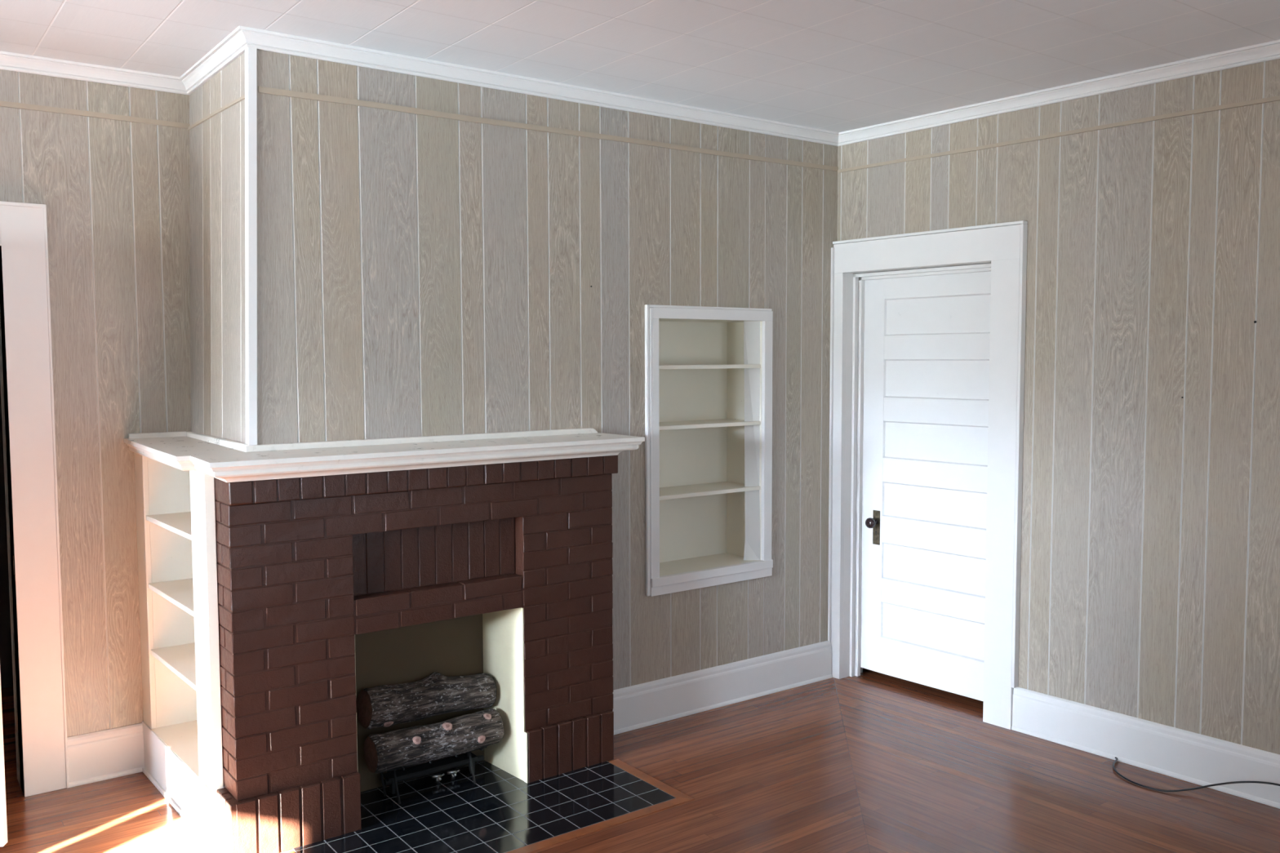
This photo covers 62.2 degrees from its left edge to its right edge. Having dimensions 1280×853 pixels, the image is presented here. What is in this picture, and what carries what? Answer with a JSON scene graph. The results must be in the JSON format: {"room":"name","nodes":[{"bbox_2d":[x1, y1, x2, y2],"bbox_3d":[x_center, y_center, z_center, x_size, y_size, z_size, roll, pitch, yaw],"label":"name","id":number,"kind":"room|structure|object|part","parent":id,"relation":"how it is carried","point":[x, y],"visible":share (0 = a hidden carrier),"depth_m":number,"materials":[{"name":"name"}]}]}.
{"room":"living room","nodes":[
{"label":"living room","id":0,"kind":"room"},
{"bbox_2d":[0,383,13,688],"bbox_3d":[-3.471,0.007,4.276,2.770,2.791,1.590,-3,5,-36],"label":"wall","id":1,"kind":"structure","parent":0,"point":[6,654],"depth_m":5.38,"materials":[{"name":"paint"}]},
{"bbox_2d":[0,69,191,793],"bbox_3d":[-3.562,0.079,3.161,4.308,2.791,0.104,-3,5,-36],"label":"wall","id":2,"kind":"structure","parent":0,"point":[115,193],"depth_m":4.17,"materials":[{"name":"beige wood"}]},
{"bbox_2d":[0,200,69,847],"bbox_3d":[-2.744,0.308,3.767,1.119,2.250,0.692,-1,4,-10],"label":"door frame","id":3,"kind":"structure","parent":2,"relation":"in","point":[36,560],"depth_m":4.02,"materials":[{"name":"white paint"}]},
{"bbox_3d":[-2.633,0.406,3.486,0.947,2.053,0.035,-1,4,-7],"label":"frame","id":4,"kind":"part","parent":3,"relation":"part of","materials":[{"name":"white paint"}]},
{"bbox_3d":[-2.379,0.525,4.028,0.002,0.070,0.022,-3,5,-36],"label":"strike plate","id":5,"kind":"part","parent":3,"relation":"part of","materials":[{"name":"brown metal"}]},
{"bbox_2d":[0,50,187,94],"bbox_3d":[-3.528,-1.282,3.010,4.279,0.058,0.050,-3,5,-36],"label":"trim","id":6,"kind":"structure","parent":2,"relation":"attached to","point":[11,61],"depth_m":4.06,"materials":[{"name":"white paint"}]},
{"bbox_2d":[0,100,190,128],"bbox_3d":[-3.501,-1.133,3.062,4.172,0.026,0.008,-3,5,-36],"label":"batten","id":7,"kind":"object","parent":2,"relation":"attached to","point":[2,104],"visible":1,"depth_m":4.09,"materials":[{"name":"beige wood"}]},
{"bbox_2d":[66,723,144,787],"bbox_3d":[-2.120,1.307,4.231,0.302,0.192,0.030,-3,5,-36],"label":"baseboard","id":8,"kind":"structure","parent":2,"relation":"attached to","point":[110,753],"depth_m":4.22,"materials":[{"name":"white paint"}]},
{"bbox_2d":[189,52,245,443],"bbox_3d":[-1.595,0.015,4.054,0.104,2.792,0.804,-3,5,-36],"label":"wall","id":9,"kind":"structure","parent":0,"point":[216,144],"depth_m":4.00,"materials":[{"name":"beige wood"}]},
{"bbox_2d":[179,26,247,94],"bbox_3d":[-1.589,-1.349,3.943,0.050,0.058,0.860,-3,5,-36],"label":"trim","id":10,"kind":"structure","parent":9,"relation":"attached to","point":[234,44],"depth_m":3.90,"materials":[{"name":"white paint"}]},
{"bbox_2d":[187,94,244,129],"bbox_3d":[-1.588,-1.177,3.980,0.009,0.036,0.810,-3,5,-36],"label":"batten","id":11,"kind":"object","parent":9,"relation":"attached to","point":[240,99],"visible":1,"depth_m":3.96,"materials":[{"name":"beige wood"}]},
{"bbox_2d":[256,48,837,689],"bbox_3d":[-0.142,-0.032,4.687,3.192,2.791,0.104,-3,5,-36],"label":"wall","id":12,"kind":"structure","parent":0,"point":[418,275],"depth_m":4.40,"materials":[{"name":"beige wood"}]},
{"bbox_2d":[244,46,257,445],"bbox_3d":[-1.355,-0.611,3.696,0.064,1.398,0.040,-3,5,-36],"label":"trim","id":13,"kind":"structure","parent":12,"relation":"attached to","point":[251,100],"depth_m":3.68,"materials":[{"name":"white paint"}]},
{"bbox_2d":[239,25,839,146],"bbox_3d":[-0.173,-1.390,4.488,2.974,0.058,0.050,-3,5,-36],"label":"trim","id":14,"kind":"structure","parent":12,"relation":"attached to","point":[260,39],"depth_m":4.24,"materials":[{"name":"white paint"}]},
{"bbox_2d":[257,86,838,171],"bbox_3d":[-0.158,-1.238,4.533,2.897,0.044,0.008,-3,5,-36],"label":"batten","id":15,"kind":"object","parent":12,"relation":"attached to","point":[260,89],"visible":1,"depth_m":4.29,"materials":[{"name":"beige wood"}]},
{"bbox_2d":[644,304,773,596],"bbox_3d":[0.257,0.091,5.075,0.766,1.312,0.297,-3,5,-36],"label":"bookcase","id":16,"kind":"object","parent":12,"relation":"attached to","point":[695,423],"visible":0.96,"depth_m":5.19,"materials":[{"name":"white paint"}]},
{"bbox_3d":[0.178,0.082,5.194,0.675,1.217,0.012,-3,5,-36],"label":"panel","id":17,"kind":"part","parent":16,"relation":"part of","materials":[{"name":"beige paint"}]},
{"bbox_3d":[0.257,0.308,5.103,0.645,0.018,0.249,-3,5,-36],"label":"shelf","id":18,"kind":"part","parent":16,"relation":"part of","materials":[{"name":"beige paint"}]},
{"bbox_3d":[0.255,-0.286,5.065,0.645,0.018,0.249,-3,5,-36],"label":"shelf","id":19,"kind":"part","parent":16,"relation":"part of","materials":[{"name":"beige paint"}]},
{"bbox_3d":[0.260,0.675,5.125,0.675,0.021,0.254,-3,5,-36],"label":"shelf","id":20,"kind":"part","parent":16,"relation":"part of","materials":[{"name":"beige paint"}]},
{"bbox_3d":[0.256,-0.010,5.083,0.645,0.018,0.249,-3,5,-36],"label":"shelf","id":21,"kind":"part","parent":16,"relation":"part of","materials":[{"name":"beige paint"}]},
{"bbox_3d":[0.258,0.078,5.086,0.675,1.197,0.255,-3,5,-36],"label":"panel","id":22,"kind":"part","parent":16,"relation":"part of","materials":[{"name":"beige paint"}]},
{"bbox_3d":[0.339,-0.527,4.936,0.747,0.060,0.021,-3,5,-36],"label":"rail","id":23,"kind":"part","parent":16,"relation":"part of","materials":[{"name":"white paint"}]},
{"bbox_3d":[0.346,0.711,5.014,0.747,0.082,0.030,-3,5,-36],"label":"rail","id":24,"kind":"part","parent":16,"relation":"part of","materials":[{"name":"white paint"}]},
{"bbox_2d":[613,640,832,734],"bbox_3d":[0.365,1.244,5.065,1.565,0.192,0.030,-3,5,-36],"label":"baseboard","id":25,"kind":"structure","parent":12,"relation":"attached to","point":[642,705],"depth_m":5.06,"materials":[{"name":"white paint"}]},
{"bbox_2d":[827,247,834,642],"bbox_3d":[0.983,0.199,5.466,0.014,2.222,0.013,-3,5,-36],"label":"trim","id":26,"kind":"structure","parent":12,"relation":"attached to","point":[832,286],"depth_m":5.45,"materials":[{"name":"white paint"}]},
{"bbox_2d":[0,0,1279,132],"bbox_3d":[-0.658,-1.342,2.596,8.600,0.100,8.500,-3,5,-36],"label":"ceiling","id":27,"kind":"structure","parent":0,"point":[832,65],"depth_m":3.75,"materials":[{"name":"paint"}]},
{"bbox_2d":[0,668,1279,852],"bbox_3d":[-0.648,1.542,2.784,8.600,0.100,8.500,-3,5,-36],"label":"floor","id":28,"kind":"structure","parent":0,"point":[871,762],"depth_m":4.03,"materials":[{"name":"brown wood"}]},
{"bbox_2d":[133,452,223,849],"bbox_3d":[-1.657,0.768,3.989,0.262,1.300,0.906,-3,5,-36],"label":"bookcase","id":29,"kind":"object","parent":28,"relation":"on","point":[175,508],"visible":0.71,"depth_m":4.11,"materials":[{"name":"beige paint"}]},
{"bbox_3d":[-1.660,0.369,3.978,0.226,0.019,0.627,-3,5,-36],"label":"shelf","id":30,"kind":"part","parent":29,"relation":"part of","materials":[{"name":"beige paint"}]},
{"bbox_3d":[-1.659,0.639,3.995,0.226,0.019,0.627,-3,5,-36],"label":"shelf","id":31,"kind":"part","parent":29,"relation":"part of","materials":[{"name":"beige paint"}]},
{"bbox_3d":[-1.846,0.653,4.260,0.213,1.088,0.018,-3,5,-36],"label":"panel","id":32,"kind":"part","parent":29,"relation":"part of","materials":[{"name":"beige paint"}]},
{"bbox_3d":[-1.659,0.902,4.012,0.226,0.019,0.627,-3,5,-36],"label":"shelf","id":33,"kind":"part","parent":29,"relation":"part of","materials":[{"name":"beige paint"}]},
{"bbox_3d":[-1.660,1.222,4.031,0.232,0.020,0.627,-3,5,-36],"label":"shelf","id":34,"kind":"part","parent":29,"relation":"part of","materials":[{"name":"beige paint"}]},
{"bbox_3d":[-1.742,1.320,3.961,0.016,0.202,0.906,-3,5,-39],"label":"board","id":35,"kind":"part","parent":29,"relation":"part of","materials":[{"name":"white paint"}]},
{"bbox_2d":[213,455,617,852],"bbox_3d":[-0.814,0.774,4.050,1.569,1.272,0.337,-3,5,-36],"label":"fireplace","id":36,"kind":"object","parent":28,"relation":"on","point":[331,588],"visible":0.95,"depth_m":3.86,"materials":[{"name":"brown brick"}]},
{"bbox_2d":[123,427,644,482],"bbox_3d":[-1.016,0.073,4.275,1.731,0.102,1.145,-3,5,-36],"label":"mantel shelf","id":37,"kind":"object","parent":36,"relation":"on","point":[227,460],"visible":1,"depth_m":3.85,"materials":[{"name":"paint"}]},
{"bbox_3d":[-0.776,0.133,3.958,1.612,0.021,0.285,-3,5,-36],"label":"bed moulding","id":38,"kind":"part","parent":37,"relation":"part of","materials":[{"name":"paint"}]},
{"bbox_3d":[-0.767,0.477,3.966,0.678,0.227,0.018,-3,5,-36],"label":"recessed panel","id":39,"kind":"part","parent":36,"relation":"part of","materials":[{"name":"brown brick"}]},
{"bbox_2d":[284,746,693,852],"bbox_3d":[-0.602,1.351,3.916,1.398,0.135,0.822,-3,5,-36],"label":"hearth","id":40,"kind":"object","parent":28,"relation":"on","point":[500,812],"depth_m":3.94,"materials":[{"name":"black tile"}]},
{"bbox_3d":[-0.983,1.348,4.055,0.010,0.123,0.054,-3,5,-36],"label":"leg","id":41,"kind":"part","parent":40,"relation":"part of","materials":[{"name":"black metal"}]},
{"bbox_3d":[-0.912,1.353,3.983,0.010,0.123,0.054,-3,5,-36],"label":"leg","id":42,"kind":"part","parent":40,"relation":"part of","materials":[{"name":"black metal"}]},
{"bbox_3d":[-0.814,1.367,4.189,0.420,0.063,0.117,-3,5,-36],"label":"gas burner","id":43,"kind":"part","parent":40,"relation":"part of","materials":[{"name":"black metal"}]},
{"bbox_3d":[-0.802,1.337,4.136,0.420,0.134,0.170,-3,5,-36],"label":"fire grate","id":44,"kind":"part","parent":40,"relation":"part of","materials":[{"name":"black metal"}]},
{"bbox_2d":[363,708,504,773],"bbox_3d":[-0.785,1.210,4.089,0.540,0.148,0.156,-3,5,-36],"label":"log","id":45,"kind":"object","parent":40,"relation":"on","point":[417,744],"visible":1,"depth_m":4.03,"materials":[{"name":"wood"}]},
{"bbox_2d":[356,672,497,729],"bbox_3d":[-0.823,1.060,4.145,0.544,0.180,0.159,-3,5,-36],"label":"log","id":46,"kind":"object","parent":45,"relation":"on","point":[437,694],"visible":1,"depth_m":4.08,"materials":[{"name":"wood"}]},
{"bbox_3d":[-0.690,1.333,4.272,0.010,0.123,0.054,-3,5,-36],"label":"leg","id":47,"kind":"part","parent":40,"relation":"part of","materials":[{"name":"black metal"}]},
{"bbox_3d":[-0.660,1.340,4.170,0.010,0.123,0.054,-3,5,-36],"label":"leg","id":48,"kind":"part","parent":40,"relation":"part of","materials":[{"name":"black metal"}]},
{"bbox_2d":[1112,757,1279,791],"bbox_3d":[2.462,1.378,3.583,0.208,0.102,1.890,-3,5,-36],"label":"power cable","id":49,"kind":"object","parent":28,"relation":"on","point":[1116,758],"visible":1,"depth_m":4.04,"materials":[{"name":"black rubber"}]},
{"bbox_2d":[836,58,1279,755],"bbox_3d":[2.837,0.045,3.358,0.104,2.791,5.800,-3,5,-40],"label":"wall","id":50,"kind":"structure","parent":0,"point":[1150,558],"depth_m":4.25,"materials":[{"name":"beige wood"}]},
{"bbox_2d":[831,220,1027,729],"bbox_3d":[1.397,0.204,5.126,0.196,2.253,1.060,-3,5,-40],"label":"door","id":51,"kind":"structure","parent":50,"relation":"in","point":[929,326],"depth_m":5.15,"materials":[{"name":"white paint"}]},
{"bbox_3d":[1.021,0.264,5.462,0.032,2.091,0.062,-3,5,-40],"label":"casing","id":52,"kind":"part","parent":51,"relation":"part of","materials":[{"name":"white paint"}]},
{"bbox_3d":[1.185,0.491,5.412,0.069,0.055,0.055,-3,5,-36],"label":"knob","id":53,"kind":"part","parent":51,"relation":"part of","materials":[{"name":"black metal"}]},
{"bbox_3d":[1.211,0.518,5.436,0.006,0.176,0.044,-3,5,-40],"label":"lock plate","id":54,"kind":"part","parent":51,"relation":"part of","materials":[{"name":"brown metal"}]},
{"bbox_3d":[1.380,0.283,5.175,0.053,2.088,0.839,-3,5,-40],"label":"stop moulding","id":55,"kind":"part","parent":51,"relation":"part of","materials":[{"name":"white paint"}]},
{"bbox_3d":[1.417,0.269,5.201,0.036,2.029,0.799,-3,5,-40],"label":"frame","id":56,"kind":"part","parent":51,"relation":"part of","materials":[{"name":"white paint"}]},
{"bbox_3d":[1.329,-0.829,5.013,0.032,0.146,1.040,-3,5,-40],"label":"casing","id":57,"kind":"part","parent":51,"relation":"part of","materials":[{"name":"white paint"}]},
{"bbox_3d":[1.439,1.003,5.221,0.029,0.183,0.600,-3,5,-40],"label":"panel","id":58,"kind":"part","parent":51,"relation":"part of","materials":[{"name":"white paint"}]},
{"bbox_3d":[1.438,0.698,5.201,0.029,0.184,0.600,-3,5,-40],"label":"panel","id":59,"kind":"part","parent":51,"relation":"part of","materials":[{"name":"white paint"}]},
{"bbox_3d":[1.437,0.382,5.181,0.029,0.174,0.600,-3,5,-40],"label":"panel","id":60,"kind":"part","parent":51,"relation":"part of","materials":[{"name":"white paint"}]},
{"bbox_3d":[1.436,0.079,5.161,0.029,0.186,0.600,-3,5,-40],"label":"panel","id":61,"kind":"part","parent":51,"relation":"part of","materials":[{"name":"white paint"}]},
{"bbox_3d":[1.435,-0.230,5.141,0.029,0.190,0.600,-3,5,-40],"label":"panel","id":62,"kind":"part","parent":51,"relation":"part of","materials":[{"name":"white paint"}]},
{"bbox_3d":[1.434,-0.536,5.121,0.029,0.182,0.600,-3,5,-40],"label":"panel","id":63,"kind":"part","parent":51,"relation":"part of","materials":[{"name":"white paint"}]},
{"bbox_3d":[1.621,0.309,4.740,0.032,2.092,0.140,-3,5,-40],"label":"casing","id":64,"kind":"part","parent":51,"relation":"part of","materials":[{"name":"white paint"}]},
{"bbox_2d":[837,95,1279,173],"bbox_3d":[2.697,-1.154,3.360,0.008,0.050,5.296,-3,5,-40],"label":"batten","id":65,"kind":"object","parent":50,"relation":"attached to","point":[1273,98],"visible":1,"depth_m":4.41,"materials":[{"name":"beige wood"}]},
{"bbox_2d":[838,39,1279,146],"bbox_3d":[2.712,-1.323,3.301,0.050,0.058,5.404,-3,5,-40],"label":"trim","id":66,"kind":"structure","parent":50,"relation":"attached to","point":[1269,51],"depth_m":4.38,"materials":[{"name":"white paint"}]},
{"bbox_2d":[1011,686,1279,808],"bbox_3d":[3.062,1.364,3.077,0.030,0.192,4.355,-3,5,-40],"label":"baseboard","id":67,"kind":"structure","parent":50,"relation":"attached to","point":[1199,759],"depth_m":4.27,"materials":[{"name":"white paint"}]}
]}

